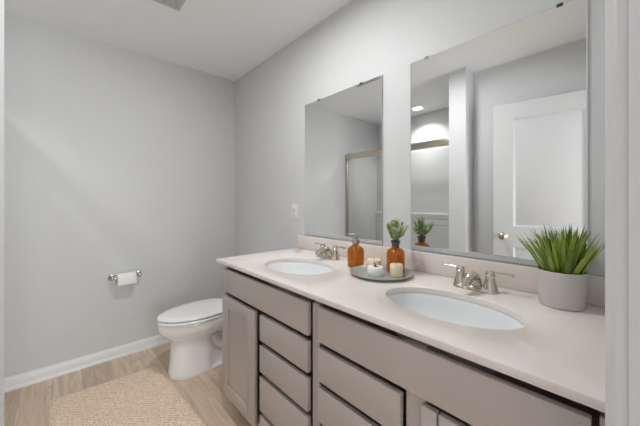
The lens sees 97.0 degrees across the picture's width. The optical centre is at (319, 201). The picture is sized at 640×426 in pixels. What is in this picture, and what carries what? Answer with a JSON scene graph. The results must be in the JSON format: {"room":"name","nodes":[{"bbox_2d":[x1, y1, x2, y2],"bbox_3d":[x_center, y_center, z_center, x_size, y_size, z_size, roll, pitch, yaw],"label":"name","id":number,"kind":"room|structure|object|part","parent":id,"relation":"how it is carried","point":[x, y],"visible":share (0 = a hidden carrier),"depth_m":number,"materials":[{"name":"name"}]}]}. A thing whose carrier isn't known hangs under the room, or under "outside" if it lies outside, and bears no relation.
{"room":"bathroom","nodes":[
{"label":"bathroom","id":0,"kind":"room"},
{"bbox_2d":[0,0,3,425],"bbox_3d":[-0.884,0.000,-0.030,1.116,2.440,1.150,0,0,-42],"label":"wall","id":1,"kind":"structure","parent":0,"point":[1,1],"depth_m":0.74,"materials":[{"name":"paint"}]},
{"bbox_2d":[4,12,233,377],"bbox_3d":[-1.837,0.000,2.060,2.533,2.440,0.100,0,0,-42],"label":"wall","id":2,"kind":"structure","parent":0,"point":[117,159],"depth_m":2.14,"materials":[{"name":"paint"}]},
{"bbox_2d":[4,334,169,392],"bbox_3d":[-1.462,1.177,2.321,1.628,0.085,0.022,0,0,-42],"label":"baseboard","id":3,"kind":"structure","parent":2,"relation":"attached to","point":[31,377],"depth_m":2.05,"materials":[{"name":"white paint"}]},
{"bbox_2d":[108,270,141,280],"bbox_3d":[-1.525,0.588,2.225,0.224,0.048,0.076,0,0,-42],"label":"paper holder","id":4,"kind":"object","parent":2,"relation":"attached to","point":[111,277],"visible":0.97,"depth_m":2.19,"materials":[{"name":"silver metal"}]},
{"bbox_3d":[-1.590,0.588,2.166,0.048,0.048,0.076,0,0,-42],"label":"post","id":5,"kind":"part","parent":4,"relation":"part of","materials":[{"name":"silver metal"}]},
{"bbox_2d":[116,271,136,285],"bbox_3d":[-1.509,0.601,2.207,0.120,0.090,0.091,0,0,-42],"label":"toilet paper roll","id":6,"kind":"object","parent":4,"relation":"on","point":[129,277],"visible":0.98,"depth_m":2.18,"materials":[{"name":"paper"}]},
{"bbox_2d":[4,342,251,425],"bbox_3d":[-0.121,1.250,0.058,3.100,0.060,5.450,0,0,-42],"label":"floor","id":7,"kind":"structure","parent":0,"point":[27,405],"depth_m":1.83,"materials":[{"name":"brown wood"}]},
{"bbox_2d":[48,366,205,425],"bbox_3d":[-1.041,1.215,1.546,0.659,0.009,1.090,0,0,-42],"label":"bath rug","id":8,"kind":"object","parent":7,"relation":"on","point":[145,397],"visible":1,"depth_m":1.69,"materials":[{"name":"fabric"}]},
{"bbox_2d":[157,298,221,380],"bbox_3d":[-0.801,0.858,2.188,0.810,0.724,0.414,0,0,-42],"label":"toilet","id":9,"kind":"object","parent":7,"relation":"on","point":[193,330],"visible":0.5,"depth_m":1.97,"materials":[{"name":"white ceramic"}]},
{"bbox_3d":[-0.912,0.822,2.087,0.507,0.018,0.354,0,0,-42],"label":"seat","id":10,"kind":"part","parent":9,"relation":"part of","materials":[{"name":"white plastic"}]},
{"bbox_3d":[-0.911,0.797,2.088,0.512,0.019,0.358,0,0,-42],"label":"lid","id":11,"kind":"part","parent":9,"relation":"part of","materials":[{"name":"white plastic"}]},
{"bbox_2d":[222,266,317,425],"bbox_3d":[-0.080,0.791,1.568,0.600,0.858,0.804,0,0,-42],"label":"vanity cabinet","id":12,"kind":"object","parent":7,"relation":"on","point":[269,332],"visible":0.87,"depth_m":1.33,"materials":[{"name":"beige paint"}]},
{"bbox_3d":[-0.439,0.829,1.534,0.012,0.434,0.232,0,0,-42],"label":"panel","id":13,"kind":"part","parent":12,"relation":"part of","materials":[{"name":"beige paint"}]},
{"bbox_3d":[-0.442,0.829,1.532,0.018,0.572,0.370,0,0,-42],"label":"door","id":14,"kind":"part","parent":12,"relation":"part of","materials":[{"name":"beige paint"}]},
{"bbox_3d":[-0.162,1.069,1.227,0.018,0.093,0.356,0,0,-42],"label":"drawer","id":15,"kind":"part","parent":12,"relation":"part of","materials":[{"name":"beige paint"}]},
{"bbox_3d":[-0.162,0.917,1.227,0.018,0.162,0.356,0,0,-42],"label":"drawer","id":16,"kind":"part","parent":12,"relation":"part of","materials":[{"name":"beige paint"}]},
{"bbox_3d":[-0.162,0.749,1.227,0.018,0.126,0.356,0,0,-42],"label":"drawer","id":17,"kind":"part","parent":12,"relation":"part of","materials":[{"name":"beige paint"}]},
{"bbox_3d":[-0.162,0.602,1.227,0.018,0.121,0.356,0,0,-42],"label":"drawer","id":18,"kind":"part","parent":12,"relation":"part of","materials":[{"name":"beige paint"}]},
{"bbox_2d":[316,302,604,425],"bbox_3d":[0.463,0.791,0.975,0.600,0.858,0.804,0,0,-42],"label":"vanity cabinet","id":19,"kind":"object","parent":7,"relation":"on","point":[367,375],"visible":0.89,"depth_m":0.81,"materials":[{"name":"beige paint"}]},
{"bbox_3d":[0.114,0.749,0.925,0.018,0.126,0.345,0,0,-42],"label":"drawer","id":20,"kind":"part","parent":19,"relation":"part of","materials":[{"name":"beige paint"}]},
{"bbox_3d":[0.114,0.602,0.925,0.018,0.121,0.345,0,0,-42],"label":"drawer","id":21,"kind":"part","parent":19,"relation":"part of","materials":[{"name":"beige paint"}]},
{"bbox_2d":[216,234,604,412],"bbox_3d":[0.172,0.303,1.281,0.620,0.118,1.652,0,0,-42],"label":"countertop","id":22,"kind":"structure","parent":19,"relation":"on","point":[559,352],"depth_m":0.89,"materials":[{"name":"stone"}]},
{"bbox_2d":[266,262,332,301],"bbox_3d":[-0.114,0.436,1.509,0.335,0.148,0.468,0,0,-42],"label":"sink","id":23,"kind":"object","parent":22,"relation":"in","point":[304,268],"visible":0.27,"depth_m":1.66,"materials":[{"name":"white ceramic"}]},
{"bbox_2d":[315,243,345,259],"bbox_3d":[0.025,0.299,1.669,0.134,0.082,0.257,0,0,-42],"label":"faucet","id":24,"kind":"object","parent":22,"relation":"on","point":[325,252],"visible":1,"depth_m":1.65,"materials":[{"name":"silver metal"}]},
{"bbox_3d":[0.018,0.294,1.735,0.051,0.072,0.051,0,0,-42],"label":"handle","id":25,"kind":"part","parent":24,"relation":"part of","materials":[{"name":"silver metal"}]},
{"bbox_3d":[0.024,0.298,1.668,0.126,0.062,0.052,0,0,-42],"label":"spout","id":26,"kind":"part","parent":24,"relation":"part of","materials":[{"name":"silver metal"}]},
{"bbox_3d":[0.054,0.331,1.696,0.056,0.018,0.162,0,0,-42],"label":"plate","id":27,"kind":"part","parent":24,"relation":"part of","materials":[{"name":"silver metal"}]},
{"bbox_3d":[0.090,0.294,1.657,0.051,0.072,0.051,0,0,-42],"label":"handle","id":28,"kind":"part","parent":24,"relation":"part of","materials":[{"name":"silver metal"}]},
{"bbox_2d":[347,233,363,267],"bbox_3d":[0.188,0.254,1.483,0.088,0.172,0.088,0,0,-42],"label":"soap dispenser","id":29,"kind":"object","parent":22,"relation":"on","point":[355,252],"visible":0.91,"depth_m":1.45,"materials":[{"name":"orange glass"}]},
{"bbox_2d":[350,264,412,281],"bbox_3d":[0.283,0.332,1.317,0.288,0.016,0.288,0,0,-42],"label":"serving tray","id":30,"kind":"object","parent":22,"relation":"on","point":[360,271],"visible":0.7,"depth_m":1.28,"materials":[{"name":"metal"}]},
{"bbox_2d":[367,258,381,266],"bbox_3d":[0.267,0.306,1.399,0.072,0.056,0.072,0,0,-42],"label":"pillar candle","id":31,"kind":"object","parent":30,"relation":"on","point":[370,261],"visible":0.7,"depth_m":1.38,"materials":[{"name":"beige wax"}]},
{"bbox_2d":[367,262,383,275],"bbox_3d":[0.254,0.306,1.295,0.075,0.056,0.075,0,0,-42],"label":"pillar candle","id":32,"kind":"object","parent":30,"relation":"on","point":[372,270],"visible":1,"depth_m":1.27,"materials":[{"name":"white wax"}]},
{"bbox_2d":[386,240,404,272],"bbox_3d":[0.358,0.260,1.343,0.084,0.149,0.084,0,0,-42],"label":"bottle vase","id":33,"kind":"object","parent":30,"relation":"on","point":[394,254],"visible":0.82,"depth_m":1.32,"materials":[{"name":"orange glass"}]},
{"bbox_2d":[386,218,408,240],"bbox_3d":[0.362,0.155,1.337,0.115,0.158,0.129,0,0,-5],"label":"sprigs","id":34,"kind":"object","parent":33,"relation":"in","point":[395,234],"visible":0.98,"depth_m":1.33,"materials":[{"name":"green plant"}]},
{"bbox_2d":[390,262,402,276],"bbox_3d":[0.343,0.303,1.272,0.058,0.061,0.058,0,0,-42],"label":"pillar candle","id":35,"kind":"object","parent":30,"relation":"on","point":[396,269],"visible":1,"depth_m":1.25,"materials":[{"name":"beige wax"}]},
{"bbox_2d":[387,292,524,371],"bbox_3d":[0.421,0.436,0.940,0.307,0.148,0.466,0,0,-42],"label":"sink","id":36,"kind":"object","parent":22,"relation":"in","point":[449,309],"visible":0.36,"depth_m":1.03,"materials":[{"name":"white ceramic"}]},
{"bbox_2d":[442,263,514,294],"bbox_3d":[0.572,0.299,1.072,0.134,0.082,0.257,0,0,-42],"label":"faucet","id":37,"kind":"object","parent":22,"relation":"on","point":[471,280],"visible":1,"depth_m":1.05,"materials":[{"name":"silver metal"}]},
{"bbox_3d":[0.542,0.266,1.167,0.019,0.013,0.076,0,0,-37],"label":"lever","id":38,"kind":"part","parent":37,"relation":"part of","materials":[{"name":"silver metal"}]},
{"bbox_3d":[0.565,0.294,1.137,0.051,0.072,0.051,0,0,-42],"label":"handle","id":39,"kind":"part","parent":37,"relation":"part of","materials":[{"name":"silver metal"}]},
{"bbox_3d":[0.571,0.298,1.071,0.126,0.062,0.052,0,0,-42],"label":"spout","id":40,"kind":"part","parent":37,"relation":"part of","materials":[{"name":"silver metal"}]},
{"bbox_3d":[0.601,0.331,1.098,0.056,0.018,0.162,0,0,-42],"label":"plate","id":41,"kind":"part","parent":37,"relation":"part of","materials":[{"name":"silver metal"}]},
{"bbox_3d":[0.637,0.294,1.059,0.051,0.072,0.051,0,0,-42],"label":"handle","id":42,"kind":"part","parent":37,"relation":"part of","materials":[{"name":"silver metal"}]},
{"bbox_3d":[0.664,0.266,1.034,0.076,0.013,0.019,0,0,42],"label":"lever","id":43,"kind":"part","parent":37,"relation":"part of","materials":[{"name":"silver metal"}]},
{"bbox_2d":[518,223,604,311],"bbox_3d":[0.777,0.207,0.925,0.192,0.266,0.245,0,0,-42],"label":"potted grass","id":44,"kind":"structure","parent":22,"relation":"on","point":[562,282],"depth_m":0.89,"materials":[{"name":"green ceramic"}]},
{"bbox_3d":[0.398,0.826,0.615,0.018,0.578,0.278,0,0,-42],"label":"door","id":45,"kind":"part","parent":19,"relation":"part of","materials":[{"name":"beige paint"}]},
{"bbox_2d":[4,0,351,80],"bbox_3d":[-0.121,-1.250,0.058,3.100,0.060,5.450,0,0,-42],"label":"ceiling","id":46,"kind":"structure","parent":0,"point":[227,39],"depth_m":1.95,"materials":[{"name":"paint"}]},
{"bbox_2d":[153,0,185,10],"bbox_3d":[-0.903,-1.212,1.600,0.280,0.016,0.280,0,0,-42],"label":"ceiling vent","id":47,"kind":"object","parent":46,"relation":"in","point":[176,5],"visible":1,"depth_m":1.72,"materials":[{"name":"plastic"}]},
{"bbox_2d":[234,0,604,276],"bbox_3d":[0.049,0.000,1.950,0.100,2.440,2.810,0,0,-42],"label":"wall","id":48,"kind":"structure","parent":0,"point":[363,40],"depth_m":1.70,"materials":[{"name":"paint"}]},
{"bbox_2d":[292,204,297,219],"bbox_3d":[-0.192,0.080,2.130,0.011,0.117,0.072,0,0,-42],"label":"wall outlet","id":49,"kind":"object","parent":48,"relation":"attached to","point":[294,206],"visible":1,"depth_m":2.12,"materials":[{"name":"white plastic"}]},
{"bbox_2d":[305,75,382,244],"bbox_3d":[0.117,-0.230,1.794,0.010,0.933,0.666,0,0,-42],"label":"wall mirror","id":50,"kind":"object","parent":48,"relation":"attached to","point":[344,128],"visible":1,"depth_m":1.75,"materials":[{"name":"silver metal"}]},
{"bbox_2d":[297,234,604,306],"bbox_3d":[0.394,0.292,1.485,0.016,0.096,1.652,0,0,-42],"label":"backsplash","id":51,"kind":"structure","parent":48,"relation":"attached to","point":[525,278],"depth_m":1.24,"materials":[{"name":"stone"}]},
{"bbox_2d":[410,0,587,272],"bbox_3d":[0.674,-0.230,1.185,0.010,0.933,0.650,0,0,-42],"label":"wall mirror","id":52,"kind":"object","parent":48,"relation":"attached to","point":[499,117],"visible":0.99,"depth_m":1.13,"materials":[{"name":"silver mirror"}]},
{"bbox_2d":[536,266,587,311],"bbox_3d":[0.789,0.282,0.926,0.129,0.116,0.129,0,0,-42],"label":"pot","id":53,"kind":"object","parent":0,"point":[560,288],"depth_m":0.88,"materials":[{"name":"grey ceramic"}]},
{"bbox_3d":[0.408,0.000,0.297,1.803,2.440,0.112,0,0,-42],"label":"wall","id":54,"kind":"structure","parent":0,"visible":0},
{"bbox_2d":[605,0,627,425],"bbox_3d":[0.389,0.170,0.372,0.058,2.100,0.022,0,0,-42],"label":"trim","id":55,"kind":"structure","parent":54,"relation":"attached to","point":[616,11],"depth_m":0.35,"materials":[{"name":"grey paint"}]},
{"bbox_2d":[628,0,639,425],"bbox_3d":[0.413,0.200,0.302,0.029,2.040,0.112,0,0,-42],"label":"trim","id":56,"kind":"structure","parent":54,"relation":"attached to","point":[633,5],"depth_m":0.34,"materials":[{"name":"grey paint"}]}
]}

